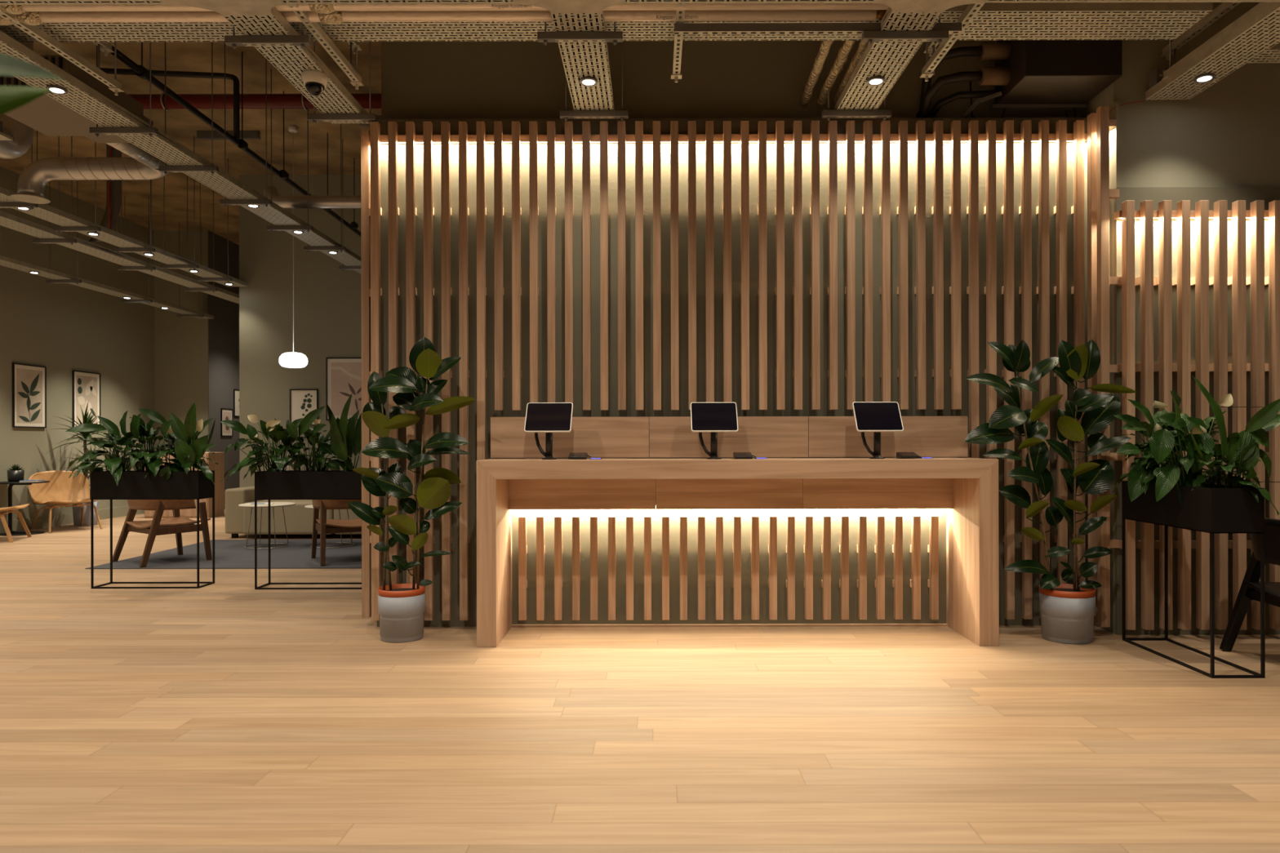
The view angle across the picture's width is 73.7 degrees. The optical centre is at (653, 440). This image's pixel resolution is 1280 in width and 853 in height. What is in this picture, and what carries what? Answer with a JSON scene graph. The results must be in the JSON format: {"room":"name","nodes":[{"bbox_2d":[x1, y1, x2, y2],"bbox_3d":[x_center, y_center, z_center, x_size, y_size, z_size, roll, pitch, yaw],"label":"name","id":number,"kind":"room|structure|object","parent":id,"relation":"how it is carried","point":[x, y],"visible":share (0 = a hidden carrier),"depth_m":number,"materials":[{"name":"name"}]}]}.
{"room":"lobby","nodes":[
{"label":"lobby","id":0,"kind":"room"},
{"bbox_2d":[0,165,154,521],"bbox_3d":[-8.732,-1.202,4.450,0.200,4.870,20.900,0,0,0],"label":"wall","id":1,"kind":"structure","parent":0,"point":[63,328],"depth_m":12.54,"materials":[{"name":"beige paint"}]},
{"bbox_2d":[12,362,46,427],"bbox_3d":[-8.619,-0.614,11.800,0.022,0.870,0.620,0,0,0],"label":"framed print","id":2,"kind":"object","parent":1,"relation":"attached to","point":[28,381],"visible":1,"depth_m":11.78,"materials":[{"name":"black"}]},
{"bbox_2d":[0,506,144,533],"bbox_3d":[-8.619,1.153,4.385,0.018,0.160,20.770,0,0,0],"label":"baseboard","id":3,"kind":"structure","parent":1,"relation":"attached to","point":[66,518],"depth_m":12.35,"materials":[{"name":"beige paint"}]},
{"bbox_2d":[71,370,100,427],"bbox_3d":[-8.619,-0.612,12.990,0.022,0.870,0.620,0,0,0],"label":"framed print","id":4,"kind":"object","parent":1,"relation":"attached to","point":[86,386],"visible":0.82,"depth_m":12.95,"materials":[{"name":"black"}]},
{"bbox_2d":[0,41,381,244],"bbox_3d":[-0.408,-3.754,7.500,16.800,0.200,27.000,0,0,0],"label":"ceiling","id":5,"kind":"structure","parent":0,"point":[181,125],"depth_m":10.24,"materials":[{"name":"concrete"}]},
{"bbox_2d":[0,42,33,159],"bbox_3d":[-4.966,-2.717,6.186,0.250,1.114,1.177,0,0,0],"label":"air duct","id":6,"kind":"object","parent":5,"relation":"hanging from","point":[22,134],"visible":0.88,"depth_m":6.55,"materials":[{"name":"metal"}]},
{"bbox_2d":[0,11,124,95],"bbox_3d":[-3.296,-2.886,3.382,0.064,1.525,3.764,0,0,0],"label":"channel","id":7,"kind":"object","parent":5,"relation":"hanging from","point":[35,32],"visible":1,"depth_m":4.81,"materials":[{"name":"grey"}]},
{"bbox_2d":[0,3,888,14],"bbox_3d":[-2.180,-2.185,4.275,6.850,0.086,0.086,0,0,0],"label":"cable tray","id":8,"kind":"object","parent":7,"relation":"attached to","point":[318,8],"visible":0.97,"depth_m":4.26,"materials":[{"name":"white"}]},
{"bbox_2d":[92,41,114,69],"bbox_3d":[-3.326,-2.923,3.357,0.064,1.450,3.714,0,0,0],"label":"channel","id":9,"kind":"object","parent":5,"relation":"hanging from","point":[104,46],"visible":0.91,"depth_m":5.16,"materials":[{"name":"grey metal"}]},
{"bbox_2d":[88,143,121,241],"bbox_3d":[-5.976,-2.908,9.281,0.360,1.470,0.042,0,0,0],"label":"air duct","id":10,"kind":"object","parent":5,"relation":"hanging from","point":[113,188],"visible":0.53,"depth_m":9.30,"materials":[{"name":"grey metal"}]},
{"bbox_2d":[0,180,213,319],"bbox_3d":[-7.686,-2.837,11.100,0.440,1.601,7.200,0,0,0],"label":"cable tray","id":11,"kind":"object","parent":5,"relation":"hanging from","point":[55,277],"visible":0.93,"depth_m":11.78,"materials":[{"name":"grey metal"}]},
{"bbox_2d":[0,130,239,303],"bbox_3d":[-6.236,-2.840,10.550,0.440,1.601,8.100,0,0,0],"label":"cable tray","id":12,"kind":"object","parent":5,"relation":"hanging from","point":[46,234],"visible":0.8,"depth_m":9.66,"materials":[{"name":"grey"}]},
{"bbox_2d":[0,136,248,286],"bbox_3d":[-5.666,-2.842,8.575,0.440,1.601,6.150,0,0,0],"label":"cable tray","id":13,"kind":"object","parent":5,"relation":"hanging from","point":[70,223],"visible":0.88,"depth_m":8.88,"materials":[{"name":"grey metal"}]},
{"bbox_2d":[0,30,360,273],"bbox_3d":[-3.566,-2.846,7.050,0.440,1.601,9.100,0,0,0],"label":"cable tray","id":14,"kind":"object","parent":5,"relation":"hanging from","point":[81,98],"visible":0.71,"depth_m":6.36,"materials":[{"name":"grey metal"}]},
{"bbox_2d":[0,54,153,142],"bbox_3d":[-4.075,-2.341,5.912,0.700,0.230,0.995,0,0,0],"label":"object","id":15,"kind":"object","parent":14,"relation":"attached to","point":[45,114],"visible":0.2,"depth_m":5.87,"materials":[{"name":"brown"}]},
{"bbox_2d":[9,142,169,204],"bbox_3d":[-4.579,-2.223,7.094,1.615,0.356,0.750,0,0,30],"label":"air duct","id":16,"kind":"object","parent":15,"relation":"attached to","point":[33,180],"visible":0.77,"depth_m":7.15,"materials":[{"name":"metal"}]},
{"bbox_2d":[196,130,260,139],"bbox_3d":[-4.997,-3.599,10.050,0.720,0.090,0.060,0,0,0],"label":"batten","id":17,"kind":"object","parent":5,"relation":"attached to","point":[201,135],"visible":0.79,"depth_m":10.02,"materials":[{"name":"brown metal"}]},
{"bbox_2d":[100,41,360,236],"bbox_3d":[-4.554,-3.188,8.250,1.507,0.909,6.501,0,0,0],"label":"pipe","id":18,"kind":"object","parent":5,"relation":"hanging from","point":[140,71],"visible":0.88,"depth_m":7.88,"materials":[{"name":"black metal"}]},
{"bbox_2d":[127,63,381,110],"bbox_3d":[-3.522,-3.420,8.240,3.370,0.449,0.164,0,0,0],"label":"pipe","id":19,"kind":"object","parent":5,"relation":"hanging from","point":[198,101],"visible":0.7,"depth_m":8.18,"materials":[{"name":"red metal"}]},
{"bbox_2d":[279,124,307,368],"bbox_3d":[-4.175,-2.248,9.900,0.312,2.794,0.312,0,0,0],"label":"pendant lamp","id":20,"kind":"object","parent":5,"relation":"hanging from","point":[292,359],"visible":1,"depth_m":9.83,"materials":[{"name":"white plastic"}]},
{"bbox_2d":[222,6,377,124],"bbox_3d":[-2.011,-2.849,4.903,0.440,1.601,1.551,0,0,0],"label":"cable tray","id":21,"kind":"object","parent":5,"relation":"hanging from","point":[290,52],"visible":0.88,"depth_m":4.75,"materials":[{"name":"grey metal"}]},
{"bbox_2d":[301,69,328,95],"bbox_3d":[-1.950,-2.051,4.920,0.142,0.116,0.142,0,0,0],"label":"dome camera","id":22,"kind":"object","parent":21,"relation":"attached to","point":[315,82],"visible":1,"depth_m":4.88,"materials":[{"name":"white plastic"}]},
{"bbox_2d":[263,186,360,208],"bbox_3d":[-3.151,-2.366,8.550,1.536,0.387,0.223,0,0,0],"label":"air duct","id":23,"kind":"object","parent":5,"relation":"hanging from","point":[283,201],"visible":0.46,"depth_m":8.45,"materials":[{"name":"metal"}]},
{"bbox_2d":[287,4,364,89],"bbox_3d":[-1.791,-2.889,3.342,0.064,1.525,3.684,0,0,0],"label":"channel","id":24,"kind":"object","parent":5,"relation":"hanging from","point":[314,28],"visible":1,"depth_m":4.73,"materials":[{"name":"grey"}]},
{"bbox_2d":[0,9,876,25],"bbox_3d":[-2.230,-2.190,4.400,6.750,0.086,0.086,0,0,0],"label":"cable tray","id":25,"kind":"object","parent":24,"relation":"on","point":[337,17],"visible":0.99,"depth_m":4.38,"materials":[{"name":"white metal"}]},
{"bbox_2d":[0,2,1213,42],"bbox_3d":[-1.645,-2.257,4.606,9.120,0.050,0.327,0,0,0],"label":"cable tray","id":26,"kind":"object","parent":24,"relation":"on","point":[993,20],"visible":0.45,"depth_m":4.63,"materials":[{"name":"grey metal"}]},
{"bbox_2d":[0,0,1279,15],"bbox_3d":[-0.184,-2.138,4.028,6.440,0.052,0.404,0,0,0],"label":"cable tray","id":27,"kind":"object","parent":24,"relation":"attached to","point":[224,7],"visible":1,"depth_m":4.12,"materials":[{"name":"grey"}]},
{"bbox_2d":[537,10,628,120],"bbox_3d":[-0.379,-2.853,4.839,0.440,1.601,1.422,0,0,0],"label":"cable tray","id":28,"kind":"object","parent":5,"relation":"hanging from","point":[582,37],"visible":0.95,"depth_m":4.74,"materials":[{"name":"grey metal"}]},
{"bbox_2d":[579,75,597,86],"bbox_3d":[-0.378,-2.141,5.000,0.108,0.086,0.108,0,0,0],"label":"recessed light","id":29,"kind":"object","parent":28,"relation":"in","point":[588,81],"visible":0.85,"depth_m":4.98,"materials":[{"name":"grey metal"}]},
{"bbox_2d":[671,3,685,82],"bbox_3d":[0.137,-2.893,3.297,0.064,1.525,3.594,0,0,0],"label":"channel","id":30,"kind":"object","parent":5,"relation":"hanging from","point":[676,75],"visible":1,"depth_m":4.76,"materials":[{"name":"grey metal"}]},
{"bbox_2d":[822,6,948,120],"bbox_3d":[1.304,-2.856,4.839,0.440,1.601,1.422,0,0,0],"label":"cable tray","id":31,"kind":"object","parent":5,"relation":"hanging from","point":[897,47],"visible":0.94,"depth_m":4.76,"materials":[{"name":"grey metal"}]},
{"bbox_2d":[674,22,961,35],"bbox_3d":[0.853,-2.139,4.430,1.485,0.042,0.040,0,0,0],"label":"channel","id":32,"kind":"object","parent":31,"relation":"attached to","point":[680,28],"visible":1,"depth_m":4.41,"materials":[{"name":"grey metal"}]},
{"bbox_2d":[866,74,885,85],"bbox_3d":[1.306,-2.144,5.000,0.108,0.086,0.108,0,0,0],"label":"recessed light","id":33,"kind":"object","parent":31,"relation":"in","point":[874,80],"visible":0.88,"depth_m":4.98,"materials":[{"name":"grey metal"}]},
{"bbox_2d":[920,3,984,81],"bbox_3d":[1.620,-2.896,3.292,0.064,1.525,3.584,0,0,0],"label":"channel","id":34,"kind":"object","parent":5,"relation":"hanging from","point":[971,10],"visible":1,"depth_m":4.71,"materials":[{"name":"grey metal"}]},
{"bbox_2d":[1160,2,1239,64],"bbox_3d":[3.184,-2.937,3.402,0.064,1.450,3.804,0,0,0],"label":"channel","id":35,"kind":"object","parent":5,"relation":"hanging from","point":[1222,9],"visible":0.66,"depth_m":4.97,"materials":[{"name":"grey"}]},
{"bbox_2d":[1145,2,1279,99],"bbox_3d":[3.199,-2.860,3.655,0.440,1.601,3.310,0,0,0],"label":"cable tray","id":36,"kind":"object","parent":5,"relation":"hanging from","point":[1260,33],"visible":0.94,"depth_m":4.72,"materials":[{"name":"grey metal"}]},
{"bbox_2d":[1149,67,1168,88],"bbox_3d":[3.115,-2.224,5.239,0.090,0.100,0.082,0,0,0],"label":"junction box","id":37,"kind":"object","parent":36,"relation":"on","point":[1156,75],"visible":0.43,"depth_m":5.21,"materials":[{"name":"grey metal"}]},
{"bbox_2d":[1193,71,1215,83],"bbox_3d":[3.212,-2.148,4.970,0.108,0.086,0.108,0,0,0],"label":"recessed light","id":38,"kind":"object","parent":36,"relation":"in","point":[1202,77],"visible":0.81,"depth_m":4.95,"materials":[{"name":"grey metal"}]},
{"bbox_2d":[1248,42,1279,62],"bbox_3d":[4.955,-2.210,4.842,3.080,0.050,0.184,0,0,0],"label":"cable tray","id":39,"kind":"object","parent":36,"relation":"attached to","point":[1272,55],"visible":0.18,"depth_m":4.85,"materials":[{"name":"grey"}]},
{"bbox_2d":[1161,2,1271,79],"bbox_3d":[3.084,-2.899,3.312,0.064,1.525,3.624,0,0,0],"label":"channel","id":40,"kind":"object","parent":5,"relation":"hanging from","point":[1259,6],"visible":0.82,"depth_m":4.68,"materials":[{"name":"grey"}]},
{"bbox_2d":[154,230,239,509],"bbox_3d":[-8.164,-1.203,17.885,0.938,4.870,6.230,0,0,0],"label":"wall","id":41,"kind":"structure","parent":0,"point":[180,344],"depth_m":14.77,"materials":[{"name":"beige paint"}]},
{"bbox_2d":[220,408,232,436],"bbox_3d":[-7.681,-0.327,15.380,0.022,0.500,0.400,0,0,0],"label":"framed print","id":42,"kind":"object","parent":41,"relation":"attached to","point":[225,414],"visible":0.75,"depth_m":15.33,"materials":[{"name":"black"}]},
{"bbox_2d":[233,389,239,416],"bbox_3d":[-7.681,-0.695,15.840,0.022,0.500,0.400,0,0,0],"label":"framed print","id":43,"kind":"object","parent":41,"relation":"attached to","point":[236,392],"visible":0.41,"depth_m":15.72,"materials":[{"name":"black"}]},
{"bbox_2d":[239,174,361,487],"bbox_3d":[-3.743,-1.212,16.350,3.860,4.870,9.300,0,0,0],"label":"wall","id":44,"kind":"structure","parent":0,"point":[327,307],"depth_m":11.70,"materials":[{"name":"beige paint"}]},
{"bbox_2d":[289,389,318,425],"bbox_3d":[-4.780,-0.456,11.688,0.385,0.500,0.022,0,0,0],"label":"framed print","id":45,"kind":"object","parent":44,"relation":"attached to","point":[302,402],"visible":0.83,"depth_m":11.69,"materials":[{"name":"black"}]},
{"bbox_2d":[325,357,361,420],"bbox_3d":[-4.076,-0.708,11.688,0.800,0.860,0.022,0,0,0],"label":"framed print","id":46,"kind":"object","parent":44,"relation":"attached to","point":[343,375],"visible":0.62,"depth_m":11.69,"materials":[{"name":"black"}]},
{"bbox_2d":[0,509,1279,852],"bbox_3d":[-0.397,1.266,7.500,16.800,0.100,27.000,0,0,0],"label":"floor","id":47,"kind":"structure","parent":0,"point":[228,715],"depth_m":3.54,"materials":[{"name":"brown wood"}]},
{"bbox_2d":[0,503,31,542],"bbox_3d":[-8.191,0.831,10.492,0.744,0.822,0.744,0,0,-19],"label":"chair","id":48,"kind":"object","parent":47,"relation":"on","point":[7,508],"visible":1,"depth_m":10.47,"materials":[{"name":"brown wood"}]},
{"bbox_2d":[0,480,49,536],"bbox_3d":[-8.343,0.890,11.280,0.610,0.696,0.610,0,0,0],"label":"side table","id":49,"kind":"object","parent":47,"relation":"on","point":[11,484],"visible":0.82,"depth_m":11.26,"materials":[{"name":"black"}]},
{"bbox_2d":[5,463,24,481],"bbox_3d":[-8.445,0.422,11.307,0.200,0.240,0.211,0,0,0],"label":"potted succulent","id":50,"kind":"object","parent":49,"relation":"on","point":[16,473],"visible":0.99,"depth_m":11.24,"materials":[{"name":"black ceramic"}]},
{"bbox_2d":[7,470,24,481],"bbox_3d":[-8.439,0.467,11.300,0.184,0.150,0.184,0,0,0],"label":"pot","id":51,"kind":"object","parent":50,"relation":"attached to","point":[12,475],"depth_m":11.23,"materials":[{"name":"black ceramic"}]},
{"bbox_2d":[0,52,64,115],"bbox_3d":[-1.429,0.243,1.350,1.141,1.950,0.500,0,0,0],"label":"plant","id":52,"kind":"object","parent":47,"relation":"on","point":[11,97],"visible":1,"depth_m":1.28,"materials":[{"name":"green plant"}]},
{"bbox_2d":[27,470,102,533],"bbox_3d":[-8.148,0.831,11.845,0.744,0.822,0.744,0,0,37],"label":"chair","id":53,"kind":"object","parent":47,"relation":"on","point":[61,491],"visible":0.96,"depth_m":11.98,"materials":[{"name":"brown wood"}]},
{"bbox_2d":[46,400,119,525],"bbox_3d":[-8.135,0.318,12.465,0.909,1.829,1.076,0,0,0],"label":"dracaena","id":54,"kind":"object","parent":47,"relation":"on","point":[77,511],"visible":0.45,"depth_m":12.36,"materials":[{"name":"green plant"}]},
{"bbox_2d":[71,501,98,525],"bbox_3d":[-8.278,1.062,12.450,0.330,0.340,0.330,0,0,0],"label":"pot","id":55,"kind":"object","parent":54,"relation":"attached to","point":[77,511],"depth_m":12.33,"materials":[{"name":"grey ceramic"}]},
{"bbox_2d":[90,470,214,588],"bbox_3d":[-4.204,0.740,7.187,0.890,0.967,0.262,0,0,0],"label":"planter","id":56,"kind":"object","parent":47,"relation":"on","point":[132,485],"visible":0.95,"depth_m":7.06,"materials":[{"name":"black metal"}]},
{"bbox_2d":[65,416,151,485],"bbox_3d":[-4.541,0.084,7.179,0.756,0.572,0.661,0,0,0],"label":"peace lily","id":57,"kind":"object","parent":56,"relation":"in","point":[113,462],"visible":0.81,"depth_m":7.05,"materials":[{"name":"green plant"}]},
{"bbox_2d":[111,411,185,476],"bbox_3d":[-4.201,0.053,7.159,0.666,0.605,0.489,0,0,0],"label":"peace lily","id":58,"kind":"object","parent":56,"relation":"in","point":[137,425],"visible":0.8,"depth_m":7.12,"materials":[{"name":"green plant"}]},
{"bbox_2d":[137,408,217,484],"bbox_3d":[-3.992,0.050,7.181,0.597,0.636,0.541,0,0,-31],"label":"peace lily","id":59,"kind":"object","parent":56,"relation":"in","point":[153,415],"visible":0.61,"depth_m":7.06,"materials":[{"name":"green plant"}]},
{"bbox_2d":[169,401,217,471],"bbox_3d":[-3.800,-0.016,7.082,0.446,0.607,0.276,0,0,27],"label":"plant","id":60,"kind":"object","parent":56,"relation":"on","point":[196,450],"visible":0.98,"depth_m":7.06,"materials":[{"name":"green plant"}]},
{"bbox_2d":[144,452,224,518],"bbox_3d":[-7.569,0.711,13.794,1.020,1.040,0.512,0,0,0],"label":"base cabinet","id":61,"kind":"object","parent":47,"relation":"on","point":[218,457],"visible":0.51,"depth_m":13.70,"materials":[{"name":"brown wood"}]},
{"bbox_2d":[84,539,361,568],"bbox_3d":[-3.808,1.219,9.320,3.220,0.008,2.360,0,0,0],"label":"rug","id":62,"kind":"object","parent":47,"relation":"on","point":[228,553],"visible":0.5,"depth_m":8.96,"materials":[{"name":"grey carpet"}]},
{"bbox_2d":[112,499,212,568],"bbox_3d":[-4.974,0.833,8.646,0.739,0.798,0.678,0,0,38],"label":"lounge chair","id":63,"kind":"object","parent":62,"relation":"on","point":[177,525],"visible":0.69,"depth_m":8.53,"materials":[{"name":"brown wood"}]},
{"bbox_2d":[238,502,295,549],"bbox_3d":[-4.428,0.970,9.800,0.600,0.488,0.600,0,0,0],"label":"coffee table","id":64,"kind":"object","parent":62,"relation":"on","point":[282,504],"visible":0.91,"depth_m":9.67,"materials":[{"name":"beige"}]},
{"bbox_2d":[311,499,361,566],"bbox_3d":[-3.070,0.829,8.705,0.739,0.798,0.678,0,0,-30],"label":"lounge chair","id":65,"kind":"object","parent":62,"relation":"on","point":[324,526],"visible":0.47,"depth_m":8.45,"materials":[{"name":"brown wood"}]},
{"bbox_2d":[225,485,361,537],"bbox_3d":[-4.103,0.864,11.090,2.510,0.720,1.060,0,0,0],"label":"sofa","id":66,"kind":"object","parent":47,"relation":"on","point":[298,519],"visible":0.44,"depth_m":10.56,"materials":[{"name":"beige fabric"}]},
{"bbox_2d":[254,470,361,589],"bbox_3d":[-2.824,0.737,7.131,0.890,0.967,0.262,0,0,0],"label":"planter","id":67,"kind":"object","parent":47,"relation":"on","point":[289,484],"visible":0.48,"depth_m":7.00,"materials":[{"name":"black metal"}]},
{"bbox_2d":[220,414,311,482],"bbox_3d":[-3.209,0.064,7.114,0.738,0.558,0.691,0,0,0],"label":"peace lily","id":68,"kind":"object","parent":67,"relation":"in","point":[272,429],"visible":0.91,"depth_m":7.03,"materials":[{"name":"green plant"}]},
{"bbox_2d":[275,405,337,471],"bbox_3d":[-2.894,0.000,7.069,0.524,0.572,0.224,0,0,0],"label":"plant","id":69,"kind":"object","parent":67,"relation":"on","point":[304,424],"visible":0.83,"depth_m":7.02,"materials":[{"name":"green plant"}]},
{"bbox_2d":[284,419,354,471],"bbox_3d":[-2.796,0.098,7.148,0.591,0.545,0.578,0,0,-37],"label":"peace lily","id":70,"kind":"object","parent":67,"relation":"in","point":[313,437],"visible":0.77,"depth_m":7.06,"materials":[{"name":"green plant"}]},
{"bbox_2d":[327,393,361,471],"bbox_3d":[-2.528,-0.057,7.059,0.321,0.682,0.341,0,0,0],"label":"plant","id":71,"kind":"object","parent":67,"relation":"in","point":[345,439],"visible":0.89,"depth_m":6.99,"materials":[{"name":"green plant"}]},
{"bbox_2d":[377,592,425,643],"bbox_3d":[-1.548,1.081,5.260,0.280,0.275,0.280,0,0,0],"label":"plant pot","id":72,"kind":"object","parent":47,"relation":"on","point":[401,619],"visible":0.91,"depth_m":5.15,"materials":[{"name":"grey ceramic"}]},
{"bbox_2d":[347,337,475,597],"bbox_3d":[-1.470,0.272,5.246,0.784,1.829,0.308,0,0,0],"label":"rubber plant","id":73,"kind":"object","parent":72,"relation":"in","point":[433,492],"visible":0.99,"depth_m":5.23,"materials":[{"name":"green plant"}]},
{"bbox_2d":[476,416,999,647],"bbox_3d":[0.498,0.530,5.302,3.073,1.368,0.564,0,0,0],"label":"reception desk","id":74,"kind":"object","parent":47,"relation":"on","point":[967,488],"visible":1,"depth_m":5.45,"materials":[{"name":"brown wood"}]},
{"bbox_2d":[524,402,573,459],"bbox_3d":[-0.640,-0.061,5.240,0.289,0.351,0.135,0,0,0],"label":"tablet stand","id":75,"kind":"object","parent":74,"relation":"on","point":[548,418],"visible":1,"depth_m":5.23,"materials":[{"name":"black plastic"}]},
{"bbox_2d":[690,402,737,458],"bbox_3d":[0.375,-0.063,5.240,0.287,0.351,0.130,0,0,0],"label":"tablet stand","id":76,"kind":"object","parent":74,"relation":"on","point":[713,418],"visible":0.98,"depth_m":5.23,"materials":[{"name":"black glass"}]},
{"bbox_2d":[476,457,997,479],"bbox_3d":[0.497,0.169,5.245,3.071,0.112,0.450,0,0,0],"label":"countertop","id":77,"kind":"structure","parent":74,"relation":"on","point":[704,468],"depth_m":5.02,"materials":[{"name":"brown wood"}]},
{"bbox_2d":[852,401,903,458],"bbox_3d":[1.379,-0.065,5.240,0.288,0.351,0.133,0,0,0],"label":"tablet stand","id":78,"kind":"object","parent":74,"relation":"on","point":[877,417],"visible":1,"depth_m":5.23,"materials":[{"name":"black glass"}]},
{"bbox_2d":[1039,592,1095,644],"bbox_3d":[2.523,1.072,5.200,0.310,0.275,0.310,0,0,0],"label":"plant pot","id":79,"kind":"object","parent":47,"relation":"on","point":[1063,620],"visible":0.88,"depth_m":5.08,"materials":[{"name":"grey ceramic"}]},
{"bbox_2d":[964,339,1137,598],"bbox_3d":[2.370,0.279,5.176,1.069,1.800,0.310,0,0,-9],"label":"rubber plant","id":80,"kind":"object","parent":79,"relation":"in","point":[1095,477],"visible":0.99,"depth_m":5.17,"materials":[{"name":"green plant"}]},
{"bbox_2d":[1121,480,1265,678],"bbox_3d":[2.977,0.725,4.755,0.270,0.967,0.830,0,0,0],"label":"planter","id":81,"kind":"object","parent":47,"relation":"on","point":[1215,510],"visible":0.94,"depth_m":4.42,"materials":[{"name":"black metal"}]},
{"bbox_2d":[1112,399,1216,502],"bbox_3d":[2.967,0.056,4.937,0.682,0.584,0.470,0,0,0],"label":"peace lily","id":82,"kind":"object","parent":81,"relation":"in","point":[1136,475],"visible":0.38,"depth_m":4.85,"materials":[{"name":"green plant"}]},
{"bbox_2d":[1129,391,1260,507],"bbox_3d":[2.990,0.052,4.748,0.651,0.631,0.590,0,0,0],"label":"peace lily","id":83,"kind":"object","parent":81,"relation":"in","point":[1162,443],"visible":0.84,"depth_m":4.58,"materials":[{"name":"green plant"}]},
{"bbox_2d":[1181,431,1279,515],"bbox_3d":[3.038,0.163,4.537,0.356,0.424,0.475,0,0,20],"label":"peace lily","id":84,"kind":"object","parent":81,"relation":"in","point":[1246,484],"visible":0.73,"depth_m":4.44,"materials":[{"name":"green plant"}]},
{"bbox_2d":[1189,375,1279,488],"bbox_3d":[3.025,-0.032,4.426,0.497,0.612,0.260,0,0,0],"label":"plant","id":85,"kind":"object","parent":81,"relation":"on","point":[1244,451],"visible":0.97,"depth_m":4.40,"materials":[{"name":"green plant"}]},
{"bbox_2d":[1219,517,1279,652],"bbox_3d":[3.584,0.815,4.551,0.678,0.798,0.739,0,0,3],"label":"lounge chair","id":86,"kind":"object","parent":47,"relation":"on","point":[1250,589],"visible":0.72,"depth_m":4.83,"materials":[{"name":"black wood"}]},
{"bbox_2d":[377,117,1088,626],"bbox_3d":[0.537,-0.448,5.643,4.695,3.324,0.115,0,0,0],"label":"wall","id":87,"kind":"structure","parent":0,"point":[602,515],"depth_m":5.59,"materials":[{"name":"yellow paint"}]},
{"bbox_2d":[370,120,1087,621],"bbox_3d":[0.504,-0.454,5.545,4.650,3.223,0.080,0,0,0],"label":"slatted screen","id":88,"kind":"object","parent":87,"relation":"attached to","point":[1060,136],"depth_m":5.51,"materials":[{"name":"brown wood"}]},
{"bbox_2d":[915,40,1122,117],"bbox_3d":[2.305,-2.351,5.452,1.099,0.578,0.525,0,0,0],"label":"air duct","id":89,"kind":"object","parent":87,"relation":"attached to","point":[1026,74],"visible":0.84,"depth_m":5.39,"materials":[{"name":"black metal"}]},
{"bbox_2d":[381,40,1084,119],"bbox_3d":[0.535,-1.221,13.350,4.695,4.870,15.300,0,0,0],"label":"wall","id":90,"kind":"structure","parent":0,"point":[475,79],"depth_m":5.70,"materials":[{"name":"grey paint"}]},
{"bbox_2d":[360,129,371,617],"bbox_3d":[-1.863,-0.440,5.740,0.104,3.206,0.280,0,0,0],"label":"slatted screen","id":91,"kind":"object","parent":90,"relation":"attached to","point":[365,134],"visible":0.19,"depth_m":5.60,"materials":[{"name":"brown wood"}]},
{"bbox_2d":[799,40,833,106],"bbox_3d":[1.008,-2.284,5.158,0.080,0.118,1.084,0,0,0],"label":"pipe","id":92,"kind":"object","parent":90,"relation":"attached to","point":[824,46],"visible":0.7,"depth_m":5.27,"materials":[{"name":"beige"}]},
{"bbox_2d":[815,40,855,106],"bbox_3d":[1.128,-2.283,5.156,0.088,0.117,1.083,0,0,0],"label":"pipe","id":93,"kind":"object","parent":90,"relation":"attached to","point":[842,55],"visible":0.7,"depth_m":5.26,"materials":[{"name":"beige"}]},
{"bbox_2d":[831,40,868,106],"bbox_3d":[1.227,-2.284,5.157,0.084,0.118,1.088,0,0,0],"label":"pipe","id":94,"kind":"object","parent":90,"relation":"attached to","point":[862,46],"visible":0.46,"depth_m":5.23,"materials":[{"name":"beige"}]},
{"bbox_2d":[1109,100,1119,189],"bbox_3d":[2.891,-1.846,5.446,0.020,0.539,0.278,0,0,0],"label":"wall","id":95,"kind":"structure","parent":0,"point":[1114,113],"depth_m":5.33,"materials":[{"name":"beige paint"}]},
{"bbox_2d":[1087,105,1119,626],"bbox_3d":[2.825,-0.458,5.410,0.116,3.223,0.280,0,0,0],"label":"slatted screen","id":96,"kind":"object","parent":95,"relation":"attached to","point":[1100,124],"visible":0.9,"depth_m":5.28,"materials":[{"name":"brown wood"}]},
{"bbox_2d":[1084,2,1279,635],"bbox_3d":[5.440,-1.231,5.604,5.115,4.870,0.593,0,0,0],"label":"wall","id":97,"kind":"structure","parent":0,"point":[1228,134],"depth_m":5.33,"materials":[{"name":"beige paint"}]},
{"bbox_2d":[1114,200,1279,630],"bbox_3d":[4.235,-0.157,5.248,2.730,2.615,0.116,0,0,0],"label":"slatted screen","id":98,"kind":"object","parent":97,"relation":"attached to","point":[1257,281],"depth_m":5.19,"materials":[{"name":"brown wood"}]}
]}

